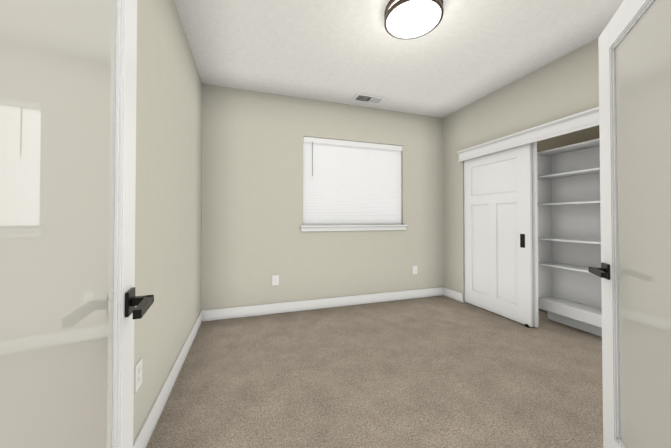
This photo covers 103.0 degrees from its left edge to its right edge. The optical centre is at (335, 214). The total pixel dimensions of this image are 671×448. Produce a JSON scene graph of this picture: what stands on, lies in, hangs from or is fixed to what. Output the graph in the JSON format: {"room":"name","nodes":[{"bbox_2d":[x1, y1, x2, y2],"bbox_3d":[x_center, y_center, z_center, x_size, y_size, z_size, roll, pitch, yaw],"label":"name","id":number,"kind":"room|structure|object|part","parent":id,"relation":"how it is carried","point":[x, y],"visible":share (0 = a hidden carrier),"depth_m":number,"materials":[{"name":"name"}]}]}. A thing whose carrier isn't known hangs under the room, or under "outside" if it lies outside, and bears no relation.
{"room":"empty bedroom","nodes":[
{"label":"empty bedroom","id":0,"kind":"room"},
{"bbox_2d":[133,0,201,443],"bbox_3d":[-1.110,-0.170,1.552,0.130,2.740,3.427,0,-1,-18],"label":"wall","id":1,"kind":"structure","parent":0,"point":[168,208],"depth_m":1.71,"materials":[{"name":"beige paint"}]},
{"bbox_2d":[134,358,141,392],"bbox_3d":[-0.959,0.780,1.302,0.007,0.126,0.082,0,-1,-18],"label":"outlet","id":2,"kind":"object","parent":1,"relation":"attached to","point":[138,376],"visible":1,"depth_m":1.29,"materials":[{"name":"white plastic"}]},
{"bbox_2d":[133,310,203,447],"bbox_3d":[-1.031,1.138,1.553,0.030,0.125,3.150,0,-1,-18],"label":"baseboard","id":3,"kind":"structure","parent":1,"relation":"attached to","point":[147,429],"depth_m":1.68,"materials":[{"name":"white paint"}]},
{"bbox_2d":[201,84,443,309],"bbox_3d":[0.375,-0.142,3.775,4.078,2.740,0.130,0,-1,-18],"label":"wall","id":4,"kind":"structure","parent":0,"point":[254,238],"depth_m":3.40,"materials":[{"name":"beige paint"}]},
{"bbox_2d":[272,275,278,285],"bbox_3d":[-0.745,0.812,3.323,0.082,0.126,0.007,0,-1,-18],"label":"electrical outlet","id":5,"kind":"object","parent":4,"relation":"attached to","point":[275,279],"visible":1,"depth_m":3.32,"materials":[{"name":"white plastic"}]},
{"bbox_2d":[204,287,443,320],"bbox_3d":[0.065,1.163,3.580,3.378,0.125,0.017,0,-1,-18],"label":"baseboard","id":6,"kind":"structure","parent":4,"relation":"attached to","point":[254,310],"depth_m":3.47,"materials":[{"name":"white paint"}]},
{"bbox_2d":[301,224,407,230],"bbox_3d":[0.287,0.175,3.696,1.563,0.078,0.128,0,-1,-18],"label":"window sill","id":7,"kind":"structure","parent":4,"relation":"attached to","point":[349,227],"depth_m":3.62,"materials":[{"name":"white paint"}]},
{"bbox_2d":[412,266,416,273],"bbox_3d":[1.176,0.814,3.954,0.082,0.126,0.007,0,-1,-18],"label":"electrical outlet","id":8,"kind":"object","parent":4,"relation":"attached to","point":[414,269],"visible":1,"depth_m":3.95,"materials":[{"name":"white plastic"}]},
{"bbox_2d":[146,295,602,447],"bbox_3d":[0.875,1.228,1.297,5.050,0.060,5.117,0,-1,-18],"label":"floor","id":9,"kind":"structure","parent":0,"point":[442,371],"depth_m":1.92,"materials":[{"name":"carpet"}]},
{"bbox_2d":[537,138,601,336],"bbox_3d":[2.574,0.241,2.875,0.255,1.952,0.641,0,-1,-18],"label":"closet shelving","id":10,"kind":"object","parent":9,"relation":"on","point":[569,226],"visible":0.71,"depth_m":2.98,"materials":[{"name":"white laminate"}]},
{"bbox_2d":[174,0,623,117],"bbox_3d":[0.875,-1.582,1.331,5.050,0.080,5.117,0,-1,-18],"label":"ceiling","id":11,"kind":"structure","parent":0,"point":[463,53],"depth_m":2.42,"materials":[{"name":"white paint"}]},
{"bbox_2d":[351,93,385,104],"bbox_3d":[0.434,-1.511,3.490,0.410,0.011,0.215,0,-1,-18],"label":"ceiling vent","id":12,"kind":"object","parent":11,"relation":"in","point":[366,98],"visible":1,"depth_m":3.48,"materials":[{"name":"white metal"}]},
{"bbox_2d":[384,0,442,38],"bbox_3d":[0.580,-1.480,1.998,0.422,0.107,0.422,0,-1,-18],"label":"flush-mount light fixture","id":13,"kind":"object","parent":11,"relation":"attached to","point":[408,19],"visible":1,"depth_m":1.95,"materials":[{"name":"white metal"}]},
{"bbox_2d":[443,38,598,302],"bbox_3d":[2.244,-0.157,2.585,0.130,2.740,3.297,0,-1,-18],"label":"wall","id":14,"kind":"structure","parent":0,"point":[566,85],"depth_m":3.14,"materials":[{"name":"beige paint"}]},
{"bbox_2d":[444,287,462,302],"bbox_3d":[1.725,1.167,3.918,0.014,0.125,0.376,0,-1,-18],"label":"baseboard","id":15,"kind":"structure","parent":14,"relation":"attached to","point":[458,296],"depth_m":3.90,"materials":[{"name":"white paint"}]},
{"bbox_2d":[464,143,532,326],"bbox_3d":[1.969,0.203,3.319,0.032,2.007,0.921,0,-1,-18],"label":"closet door","id":16,"kind":"structure","parent":14,"relation":"in","point":[497,223],"depth_m":3.22,"materials":[{"name":"white paint"}]},
{"bbox_2d":[520,234,529,327],"bbox_3d":[2.088,0.714,2.936,0.048,1.007,0.092,0,-1,-18],"label":"door hardware","id":17,"kind":"object","parent":16,"relation":"attached to","point":[522,240],"visible":0.98,"depth_m":2.95,"materials":[{"name":"black metal"}]},
{"bbox_2d":[457,107,598,161],"bbox_3d":[2.122,-0.841,2.895,0.166,0.147,1.989,0,-1,-18],"label":"trim","id":18,"kind":"structure","parent":14,"relation":"attached to","point":[577,121],"depth_m":2.77,"materials":[{"name":"white paint"}]},
{"bbox_2d":[532,142,538,327],"bbox_3d":[2.017,0.203,3.307,0.032,2.007,0.922,0,-1,-18],"label":"closet door","id":19,"kind":"structure","parent":14,"relation":"in","point":[535,237],"depth_m":2.87,"materials":[{"name":"white paint"}]},
{"bbox_2d":[537,125,599,313],"bbox_3d":[2.501,-0.152,3.024,0.633,2.740,2.330,0,-1,-18],"label":"shell","id":20,"kind":"object","parent":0,"point":[584,135],"depth_m":3.10,"materials":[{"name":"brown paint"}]},
{"bbox_3d":[0.255,-0.441,3.776,1.478,1.157,0.030,0,-1,-18],"label":"window","id":21,"kind":"structure","parent":0,"visible":0},
{"bbox_2d":[303,136,402,224],"bbox_3d":[0.276,-0.443,3.711,1.472,1.151,0.076,0,-1,-18],"label":"window blind","id":22,"kind":"object","parent":21,"relation":"attached to","point":[345,182],"visible":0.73,"depth_m":3.69,"materials":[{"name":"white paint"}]},
{"bbox_3d":[0.302,0.145,0.277,1.411,2.079,0.134,0,-1,-18],"label":"lining","id":23,"kind":"object","parent":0,"visible":0},
{"bbox_2d":[0,0,153,447],"bbox_3d":[-0.445,0.172,0.476,0.093,2.007,0.714,0,-1,-24],"label":"french door","id":24,"kind":"structure","parent":23,"relation":"attached to","point":[69,302],"depth_m":0.47,"materials":[{"name":"white paint"}]},
{"bbox_3d":[-0.548,0.240,0.716,0.088,0.065,0.192,0,-1,-24],"label":"handle","id":25,"kind":"part","parent":24,"relation":"part of","materials":[{"name":"black metal"}]},
{"bbox_2d":[589,0,670,447],"bbox_3d":[1.042,0.177,0.914,0.093,2.007,0.728,0,-1,28],"label":"french door","id":26,"kind":"structure","parent":23,"relation":"attached to","point":[633,272],"depth_m":0.98,"materials":[{"name":"white paint"}]},
{"bbox_3d":[1.165,0.246,1.151,0.088,0.065,0.192,0,-1,28],"label":"handle","id":27,"kind":"part","parent":26,"relation":"part of","materials":[{"name":"black metal"}]},
{"bbox_3d":[1.068,0.111,0.901,0.006,1.626,0.477,0,-1,28],"label":"glass","id":28,"kind":"part","parent":26,"relation":"part of","materials":[{"name":"glass"}]}
]}

